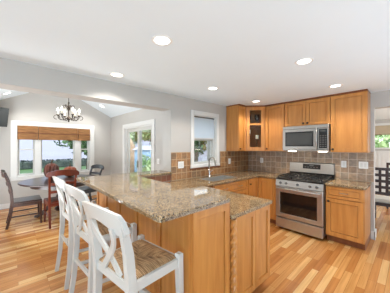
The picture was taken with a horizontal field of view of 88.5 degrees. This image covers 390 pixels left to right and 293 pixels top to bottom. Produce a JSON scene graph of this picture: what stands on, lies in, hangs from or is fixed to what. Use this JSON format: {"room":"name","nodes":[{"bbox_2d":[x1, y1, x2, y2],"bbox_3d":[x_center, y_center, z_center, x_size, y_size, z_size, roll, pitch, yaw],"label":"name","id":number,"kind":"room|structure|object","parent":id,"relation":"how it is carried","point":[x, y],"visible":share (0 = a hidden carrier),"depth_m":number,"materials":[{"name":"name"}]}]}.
{"room":"kitchen","nodes":[
{"label":"kitchen","id":0,"kind":"room"},
{"bbox_2d":[0,93,110,203],"bbox_3d":[-4.028,-0.016,5.364,3.648,3.000,0.200,0,0,-43],"label":"wall","id":1,"kind":"structure","parent":0,"point":[33,107],"depth_m":5.28,"materials":[{"name":"grey paint"}]},
{"bbox_2d":[0,191,96,209],"bbox_3d":[-3.954,1.423,5.284,3.408,0.119,0.016,0,0,-43],"label":"baseboard","id":2,"kind":"structure","parent":1,"relation":"attached to","point":[2,206],"depth_m":4.80,"materials":[{"name":"white paint"}]},
{"bbox_2d":[10,120,94,180],"bbox_3d":[-3.809,0.099,5.515,1.895,1.470,0.195,0,0,-43],"label":"window","id":3,"kind":"structure","parent":1,"relation":"in","point":[15,143],"depth_m":5.19,"materials":[{"name":"white paint"}]},
{"bbox_2d":[17,125,37,139],"bbox_3d":[-4.189,-0.344,5.019,0.399,0.345,0.038,0,0,-43],"label":"roman shade","id":4,"kind":"object","parent":3,"relation":"attached to","point":[23,132],"visible":1,"depth_m":5.00,"materials":[{"name":"brown wood"}]},
{"bbox_2d":[38,127,77,140],"bbox_3d":[-3.707,-0.344,5.463,0.895,0.345,0.038,0,0,-43],"label":"roman shade","id":5,"kind":"object","parent":3,"relation":"attached to","point":[44,133],"visible":1,"depth_m":5.42,"materials":[{"name":"brown wood"}]},
{"bbox_2d":[78,129,89,140],"bbox_3d":[-3.255,-0.344,5.878,0.316,0.345,0.038,0,0,-43],"label":"roman shade","id":6,"kind":"object","parent":3,"relation":"attached to","point":[83,134],"visible":1,"depth_m":5.87,"materials":[{"name":"brown wood"}]},
{"bbox_2d":[0,89,141,117],"bbox_3d":[-2.738,-1.077,3.962,3.408,0.848,3.610,0,0,-43],"label":"ceiling","id":7,"kind":"structure","parent":0,"point":[111,110],"depth_m":5.49,"materials":[{"name":"white paint"}]},
{"bbox_2d":[0,107,8,126],"bbox_3d":[-4.532,-0.661,4.362,0.405,0.428,0.600,0,0,23],"label":"television","id":8,"kind":"object","parent":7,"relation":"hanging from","point":[4,112],"visible":1,"depth_m":4.50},
{"bbox_2d":[53,98,82,121],"bbox_3d":[-2.786,-0.968,4.414,0.562,0.864,0.488,0,0,36],"label":"chandelier","id":9,"kind":"object","parent":7,"relation":"hanging from","point":[68,107],"visible":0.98,"depth_m":4.39,"materials":[{"name":"brown metal"}]},
{"bbox_2d":[0,58,244,180],"bbox_3d":[-1.803,-0.041,2.200,8.200,3.050,0.250,0,0,-43],"label":"wall","id":10,"kind":"structure","parent":0,"point":[14,75],"depth_m":2.79,"materials":[{"name":"grey paint"}]},
{"bbox_2d":[178,161,183,167],"bbox_3d":[-0.241,0.316,3.447,0.125,0.116,0.009,0,0,-43],"label":"wall outlet","id":11,"kind":"object","parent":10,"relation":"attached to","point":[181,163],"visible":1,"depth_m":3.45,"materials":[{"name":"white plastic"}]},
{"bbox_2d":[190,110,219,167],"bbox_3d":[0.158,-0.136,3.920,0.791,1.056,0.192,0,0,-43],"label":"window","id":12,"kind":"structure","parent":10,"relation":"in","point":[214,143],"depth_m":3.97,"materials":[{"name":"white paint"}]},
{"bbox_2d":[194,116,213,138],"bbox_3d":[0.178,-0.358,3.900,0.574,0.424,0.023,0,0,-43],"label":"roller shade","id":13,"kind":"object","parent":12,"relation":"attached to","point":[203,126],"visible":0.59,"depth_m":3.88,"materials":[{"name":"fabric"}]},
{"bbox_2d":[190,166,220,169],"bbox_3d":[0.225,0.407,3.874,0.850,0.022,0.012,0,0,-43],"label":"window sill","id":14,"kind":"structure","parent":10,"relation":"attached to","point":[211,166],"depth_m":3.80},
{"bbox_2d":[171,151,247,180],"bbox_3d":[0.449,0.333,4.095,2.296,0.469,0.009,0,0,-43],"label":"backsplash","id":15,"kind":"structure","parent":10,"relation":"attached to","point":[239,159],"depth_m":3.98,"materials":[{"name":"tile"}]},
{"bbox_2d":[226,104,245,150],"bbox_3d":[0.880,-0.385,4.252,0.250,0.959,0.357,0,0,-43],"label":"upper cabinet","id":16,"kind":"object","parent":10,"relation":"attached to","point":[235,114],"visible":1,"depth_m":4.17,"materials":[{"name":"brown wood"}]},
{"bbox_2d":[111,109,162,173],"bbox_3d":[-1.440,-0.016,5.156,0.120,3.000,3.610,0,0,-43],"label":"wall","id":17,"kind":"structure","parent":0,"point":[117,122],"depth_m":5.48,"materials":[{"name":"grey paint"}]},
{"bbox_2d":[123,119,154,172],"bbox_3d":[-1.439,0.433,5.137,0.142,2.099,1.720,0,0,-43],"label":"door","id":18,"kind":"structure","parent":17,"relation":"in","point":[138,127],"depth_m":5.12,"materials":[{"name":"white paint"}]},
{"bbox_2d":[0,0,389,119],"bbox_3d":[2.128,-0.926,1.435,12.950,0.120,6.200,0,0,-43],"label":"ceiling","id":19,"kind":"structure","parent":0,"point":[249,50],"depth_m":1.70,"materials":[{"name":"white paint"}]},
{"bbox_2d":[109,72,123,77],"bbox_3d":[-0.942,-0.863,2.415,0.172,0.005,0.172,0,0,-43],"label":"recessed light","id":20,"kind":"object","parent":19,"relation":"in","point":[114,74],"visible":1,"depth_m":2.40,"materials":[{"name":"white plastic"}]},
{"bbox_2d":[151,35,171,45],"bbox_3d":[-0.270,-0.863,1.631,0.172,0.005,0.172,0,0,-43],"label":"recessed light","id":21,"kind":"object","parent":19,"relation":"in","point":[161,40],"visible":1,"depth_m":1.63,"materials":[{"name":"white plastic"}]},
{"bbox_2d":[207,87,218,89],"bbox_3d":[0.267,-0.863,2.975,0.172,0.005,0.172,0,0,-43],"label":"recessed light","id":22,"kind":"object","parent":19,"relation":"in","point":[208,88],"visible":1,"depth_m":2.98,"materials":[{"name":"white plastic"}]},
{"bbox_2d":[295,58,313,64],"bbox_3d":[1.107,-0.863,2.032,0.172,0.005,0.172,0,0,-43],"label":"recessed light","id":23,"kind":"object","parent":19,"relation":"in","point":[303,61],"visible":1,"depth_m":2.03,"materials":[{"name":"white plastic"}]},
{"bbox_2d":[328,84,342,87],"bbox_3d":[2.004,-0.863,2.853,0.172,0.005,0.172,0,0,-43],"label":"recessed light","id":24,"kind":"object","parent":19,"relation":"in","point":[334,85],"visible":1,"depth_m":2.83,"materials":[{"name":"white plastic"}]},
{"bbox_2d":[0,194,389,292],"bbox_3d":[0.725,1.559,2.997,13.000,0.150,10.400,0,0,-43],"label":"floor","id":25,"kind":"structure","parent":0,"point":[299,262],"depth_m":2.56,"materials":[{"name":"brown wood"}]},
{"bbox_2d":[1,170,41,229],"bbox_3d":[-3.349,0.957,3.869,0.588,1.060,0.520,0,0,-43],"label":"dining chair","id":26,"kind":"object","parent":25,"relation":"on","point":[36,199],"visible":1,"depth_m":3.78,"materials":[{"name":"brown wood"}]},
{"bbox_2d":[17,174,96,217],"bbox_3d":[-2.944,1.102,4.446,1.500,0.756,1.500,0,0,-43],"label":"dining table","id":27,"kind":"object","parent":25,"relation":"on","point":[41,183],"visible":0.27,"depth_m":4.14,"materials":[{"name":"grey wood"}]},
{"bbox_2d":[43,160,58,177],"bbox_3d":[-3.272,0.518,4.566,0.300,0.410,0.300,0,0,-43],"label":"pumpkin","id":28,"kind":"object","parent":27,"relation":"on","point":[50,167],"visible":0.66,"depth_m":4.47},
{"bbox_2d":[63,164,76,176],"bbox_3d":[-3.007,0.568,4.809,0.276,0.310,0.290,0,0,-43],"label":"pumpkin","id":29,"kind":"object","parent":27,"relation":"on","point":[70,167],"visible":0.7,"depth_m":4.75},
{"bbox_2d":[43,169,78,228],"bbox_3d":[-2.611,0.957,3.899,0.520,1.060,0.588,0,0,-43],"label":"dining chair","id":30,"kind":"object","parent":25,"relation":"on","point":[50,201],"visible":0.57,"depth_m":3.69,"materials":[{"name":"red wood"}]},
{"bbox_2d":[52,176,109,289],"bbox_3d":[-1.364,0.907,2.370,0.484,1.157,0.525,0,0,44],"label":"bar stool","id":31,"kind":"object","parent":25,"relation":"on","point":[65,209],"visible":0.54,"depth_m":2.20,"materials":[{"name":"white paint"}]},
{"bbox_2d":[78,164,103,201],"bbox_3d":[-2.658,0.977,4.992,0.520,1.020,0.588,0,0,30],"label":"dining chair","id":32,"kind":"object","parent":25,"relation":"on","point":[86,189],"visible":0.49,"depth_m":5.07,"materials":[{"name":"grey wood"}]},
{"bbox_2d":[64,184,137,292],"bbox_3d":[-0.895,0.907,1.875,0.484,1.157,0.525,0,0,42],"label":"bar stool","id":33,"kind":"object","parent":25,"relation":"on","point":[80,228],"visible":0.56,"depth_m":1.79,"materials":[{"name":"white paint"}]},
{"bbox_2d":[81,201,183,292],"bbox_3d":[-0.421,0.907,1.330,0.484,1.157,0.525,0,0,39],"label":"bar stool","id":34,"kind":"object","parent":25,"relation":"on","point":[135,265],"visible":1,"depth_m":1.24,"materials":[{"name":"white paint"}]},
{"bbox_2d":[97,191,229,292],"bbox_3d":[-0.556,0.969,2.255,0.437,1.026,2.029,0,0,-43],"label":"bar cabinet","id":35,"kind":"object","parent":25,"relation":"on","point":[203,237],"visible":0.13,"depth_m":1.55,"materials":[{"name":"brown wood"}]},
{"bbox_2d":[76,170,230,222],"bbox_3d":[-0.421,0.435,2.370,1.314,0.037,2.065,0,0,-43],"label":"countertop","id":36,"kind":"structure","parent":35,"relation":"on","point":[159,201],"depth_m":1.74,"materials":[{"name":"stone"}]},
{"bbox_2d":[210,179,247,194],"bbox_3d":[0.457,1.046,3.656,0.956,0.875,0.645,0,0,-43],"label":"base cabinet","id":37,"kind":"object","parent":25,"relation":"on","point":[241,186],"visible":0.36,"depth_m":3.52,"materials":[{"name":"brown wood"}]},
{"bbox_2d":[230,205,269,292],"bbox_3d":[-0.004,1.046,2.502,0.707,0.875,1.702,0,0,-43],"label":"base cabinet","id":38,"kind":"object","parent":25,"relation":"on","point":[250,232],"visible":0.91,"depth_m":1.87,"materials":[{"name":"brown wood"}]},
{"bbox_2d":[166,170,283,218],"bbox_3d":[0.803,0.588,3.255,2.913,0.037,1.703,0,0,-43],"label":"countertop","id":39,"kind":"structure","parent":38,"relation":"on","point":[240,204],"depth_m":2.71,"materials":[{"name":"stone"}]},
{"bbox_2d":[208,157,216,175],"bbox_3d":[0.319,0.378,3.767,0.115,0.380,0.199,0,0,-19],"label":"faucet","id":40,"kind":"object","parent":39,"relation":"on","point":[209,171],"visible":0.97,"depth_m":3.81,"materials":[{"name":"silver metal"}]},
{"bbox_2d":[202,175,236,181],"bbox_3d":[0.438,0.678,3.620,0.696,0.212,0.361,0,0,-43],"label":"sink","id":41,"kind":"object","parent":39,"relation":"in","point":[223,177],"visible":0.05,"depth_m":3.84,"materials":[{"name":"silver metal"}]},
{"bbox_2d":[247,177,257,196],"bbox_3d":[0.943,1.046,4.104,0.354,0.875,0.644,0,0,-43],"label":"base cabinet","id":42,"kind":"object","parent":25,"relation":"on","point":[252,188],"visible":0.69,"depth_m":3.91,"materials":[{"name":"brown wood"}]},
{"bbox_2d":[258,177,276,223],"bbox_3d":[1.618,1.046,4.071,0.610,0.875,0.403,0,0,-43],"label":"base cabinet","id":43,"kind":"object","parent":25,"relation":"on","point":[266,187],"visible":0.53,"depth_m":3.83,"materials":[{"name":"brown wood"}]},
{"bbox_2d":[276,161,334,238],"bbox_3d":[1.953,0.894,3.583,0.776,1.177,0.758,0,0,-43],"label":"gas range","id":44,"kind":"object","parent":25,"relation":"on","point":[301,192],"visible":0.98,"depth_m":3.39,"materials":[{"name":"metal"}]},
{"bbox_2d":[276,175,333,183],"bbox_3d":[1.956,0.576,3.587,0.620,0.023,0.758,0,0,-43],"label":"cooktop","id":45,"kind":"object","parent":44,"relation":"in","point":[302,180],"depth_m":3.43,"materials":[{"name":"black metal"}]},
{"bbox_2d":[326,185,370,249],"bbox_3d":[2.423,1.046,3.170,0.645,0.875,0.472,0,0,-43],"label":"base cabinet","id":46,"kind":"object","parent":25,"relation":"on","point":[348,210],"visible":0.98,"depth_m":2.98,"materials":[{"name":"brown wood"}]},
{"bbox_2d":[325,179,371,189],"bbox_3d":[2.434,0.588,3.166,0.633,0.037,0.496,0,0,-43],"label":"countertop","id":47,"kind":"structure","parent":46,"relation":"on","point":[362,185],"depth_m":3.08,"materials":[{"name":"stone"}]},
{"bbox_2d":[375,167,389,217],"bbox_3d":[3.754,0.938,3.840,0.505,1.091,0.512,0,0,-45],"label":"lattice chair","id":48,"kind":"object","parent":25,"relation":"on","point":[381,200],"visible":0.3,"depth_m":3.77,"materials":[{"name":"black wood"}]},
{"bbox_2d":[385,162,389,208],"bbox_3d":[4.920,0.933,4.788,0.512,1.101,0.505,0,0,42],"label":"lattice chair","id":49,"kind":"object","parent":25,"relation":"on","point":[387,164],"visible":0.17,"depth_m":4.77,"materials":[{"name":"black wood"}]},
{"bbox_2d":[254,90,389,238],"bbox_3d":[3.369,0.309,2.745,0.150,2.350,6.450,0,0,-43],"label":"wall","id":50,"kind":"structure","parent":0,"point":[381,99],"depth_m":3.20,"materials":[{"name":"grey paint"}]},
{"bbox_2d":[245,105,264,150],"bbox_3d":[1.281,-0.385,4.444,0.601,0.959,0.601,0,0,-43],"label":"upper cabinet","id":51,"kind":"object","parent":50,"relation":"attached to","point":[256,127],"visible":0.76,"depth_m":4.23,"materials":[{"name":"brown wood"}]},
{"bbox_2d":[255,135,258,146],"bbox_3d":[1.344,-0.085,4.341,0.088,0.320,0.090,0,0,-43],"label":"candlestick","id":52,"kind":"object","parent":51,"relation":"in","point":[256,136],"visible":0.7,"depth_m":4.33,"materials":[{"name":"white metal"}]},
{"bbox_2d":[265,102,284,150],"bbox_3d":[1.719,-0.385,4.160,0.357,0.959,0.409,0,0,-43],"label":"upper cabinet","id":53,"kind":"object","parent":50,"relation":"attached to","point":[274,113],"visible":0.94,"depth_m":4.07,"materials":[{"name":"brown wood"}]},
{"bbox_2d":[284,95,330,126],"bbox_3d":[2.115,-0.621,3.729,0.357,0.486,0.762,0,0,-43],"label":"upper cabinet","id":54,"kind":"object","parent":50,"relation":"attached to","point":[315,110],"visible":0.98,"depth_m":3.60,"materials":[{"name":"brown wood"}]},
{"bbox_2d":[283,124,330,151],"bbox_3d":[2.072,-0.139,3.690,0.458,0.468,0.756,0,0,-43],"label":"microwave","id":55,"kind":"object","parent":54,"relation":"attached to","point":[308,137],"visible":1,"depth_m":3.53,"materials":[{"name":"metal"}]},
{"bbox_2d":[248,151,373,181],"bbox_3d":[2.073,0.326,4.035,0.009,0.483,2.295,0,0,-43],"label":"backsplash","id":56,"kind":"structure","parent":50,"relation":"attached to","point":[273,161],"depth_m":3.75,"materials":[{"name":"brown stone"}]},
{"bbox_2d":[341,161,345,167],"bbox_3d":[2.580,0.306,3.470,0.009,0.116,0.075,0,0,-43],"label":"wall outlet","id":57,"kind":"object","parent":50,"relation":"attached to","point":[343,163],"visible":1,"depth_m":3.47,"materials":[{"name":"white plastic"}]},
{"bbox_2d":[330,89,370,152],"bbox_3d":[2.534,-0.385,3.274,0.357,0.959,0.476,0,0,-43],"label":"upper cabinet","id":58,"kind":"object","parent":50,"relation":"attached to","point":[350,111],"visible":1,"depth_m":3.16,"materials":[{"name":"brown wood"}]},
{"bbox_2d":[359,161,367,168],"bbox_3d":[2.757,0.306,3.277,0.009,0.116,0.120,0,0,-43],"label":"wall outlet","id":59,"kind":"object","parent":50,"relation":"attached to","point":[362,165],"visible":1,"depth_m":3.27,"materials":[{"name":"white plastic"}]},
{"bbox_2d":[371,229,376,239],"bbox_3d":[2.904,1.419,3.251,0.182,0.129,0.052,0,0,-43],"label":"baseboard","id":60,"kind":"structure","parent":50,"relation":"attached to","point":[373,233],"depth_m":3.20,"materials":[{"name":"white paint"}]},
{"bbox_2d":[375,119,389,150],"bbox_3d":[6.974,0.309,5.620,0.150,2.350,5.800,0,0,-43],"label":"wall","id":61,"kind":"structure","parent":0,"point":[386,120],"depth_m":6.49,"materials":[{"name":"grey paint"}]},
{"bbox_2d":[375,151,389,185],"bbox_3d":[6.908,0.744,5.559,0.029,1.220,5.798,0,0,-43],"label":"wainscoting","id":62,"kind":"structure","parent":61,"relation":"attached to","point":[381,157],"depth_m":6.49,"materials":[{"name":"white paint"}]},
{"bbox_2d":[375,123,389,148],"bbox_3d":[6.447,-0.336,6.086,0.126,0.840,2.040,0,0,-43],"label":"window","id":63,"kind":"structure","parent":61,"relation":"in","point":[376,124],"depth_m":6.47,"materials":[{"name":"white paint"}]},
{"bbox_2d":[375,125,389,134],"bbox_3d":[6.412,-0.526,6.054,0.030,0.300,1.800,0,0,-43],"label":"window shade","id":64,"kind":"object","parent":63,"relation":"attached to","point":[385,129],"visible":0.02,"depth_m":6.45,"materials":[{"name":"beige fabric"}]},
{"bbox_3d":[-0.712,0.970,3.204,0.615,1.028,0.230,0,0,-43],"label":"wall","id":65,"kind":"structure","parent":0,"visible":0},
{"bbox_2d":[144,174,170,181],"bbox_3d":[-0.631,0.512,3.114,0.613,0.110,0.009,0,0,-43],"label":"trim","id":66,"kind":"structure","parent":65,"relation":"attached to","point":[162,178],"depth_m":3.20,"materials":[{"name":"wood"}]},
{"label":"outside","id":67,"kind":"structure","parent":0,"visible":0},
{"bbox_2d":[20,166,85,173],"bbox_3d":[-5.471,2.234,12.244,120.000,0.300,100.000,0,0,-43],"label":"ground","id":68,"kind":"structure","parent":67,"point":[23,171],"depth_m":17.75,"materials":[{"name":"green plant"}]},
{"bbox_2d":[20,158,86,169],"bbox_3d":[-14.770,1.648,19.416,18.172,0.889,1.257,0,0,-43],"label":"hedge","id":69,"kind":"object","parent":68,"relation":"on","point":[24,164],"visible":0.3,"depth_m":19.71,"materials":[{"name":"green plant"}]},
{"bbox_2d":[54,140,86,168],"bbox_3d":[-6.310,0.437,11.635,2.513,3.322,2.252,0,0,-7],"label":"tree","id":70,"kind":"object","parent":68,"relation":"on","point":[83,144],"visible":0.11,"depth_m":11.20,"materials":[{"name":"green plant"}]},
{"bbox_2d":[20,139,149,160],"bbox_3d":[-19.747,-3.566,26.287,30.800,11.300,8.800,0,0,-43],"label":"house","id":71,"kind":"structure","parent":68,"relation":"on","point":[50,150],"depth_m":23.44,"materials":[{"name":"white"}]},
{"bbox_2d":[130,138,135,172],"bbox_3d":[-5.263,0.843,15.697,1.446,3.251,1.438,0,0,-43],"label":"trunk","id":72,"kind":"object","parent":68,"relation":"on","point":[132,146],"visible":0.22,"depth_m":15.36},
{"bbox_2d":[130,130,150,144],"bbox_3d":[-5.436,-0.539,19.450,4.037,5.264,3.550,0,0,-43],"label":"tree","id":73,"kind":"object","parent":68,"relation":"on","point":[146,134],"visible":0.15,"depth_m":18.94,"materials":[{"name":"green plant"}]},
{"bbox_2d":[133,146,150,171],"bbox_3d":[-3.195,1.009,14.201,1.800,2.150,1.700,0,0,19],"label":"shed","id":74,"kind":"object","parent":68,"relation":"on","point":[146,150],"visible":0.28,"depth_m":13.74,"materials":[{"name":"blue"}]},
{"bbox_2d":[142,154,150,170],"bbox_3d":[-3.002,1.273,12.062,1.102,1.625,1.129,0,0,-43],"label":"shrub","id":75,"kind":"object","parent":68,"relation":"on","point":[146,162],"visible":0.26,"depth_m":11.84,"materials":[{"name":"green plant"}]},
{"bbox_2d":[142,164,150,170],"bbox_3d":[-2.124,1.469,10.283,1.235,1.234,1.277,0,0,-43],"label":"shrub","id":76,"kind":"object","parent":68,"relation":"on","point":[148,168],"visible":0.06,"depth_m":10.13,"materials":[{"name":"green plant"}]},
{"bbox_2d":[194,140,206,161],"bbox_3d":[-0.070,0.292,12.129,2.147,3.610,1.752,0,0,-43],"label":"tree","id":77,"kind":"object","parent":68,"relation":"on","point":[202,144],"visible":0.27,"depth_m":12.04,"materials":[{"name":"green plant"}]},
{"bbox_2d":[198,144,206,161],"bbox_3d":[3.495,-0.291,25.694,9.800,4.750,5.800,0,0,0],"label":"house","id":78,"kind":"structure","parent":68,"relation":"on","point":[203,157],"depth_m":23.21,"materials":[{"name":"white"}]},
{"bbox_2d":[375,135,389,147],"bbox_3d":[8.477,0.278,8.321,3.117,3.613,3.121,0,0,-43],"label":"shrub","id":79,"kind":"object","parent":68,"relation":"on","point":[386,138],"visible":0.1,"depth_m":8.12,"materials":[{"name":"green plant"}]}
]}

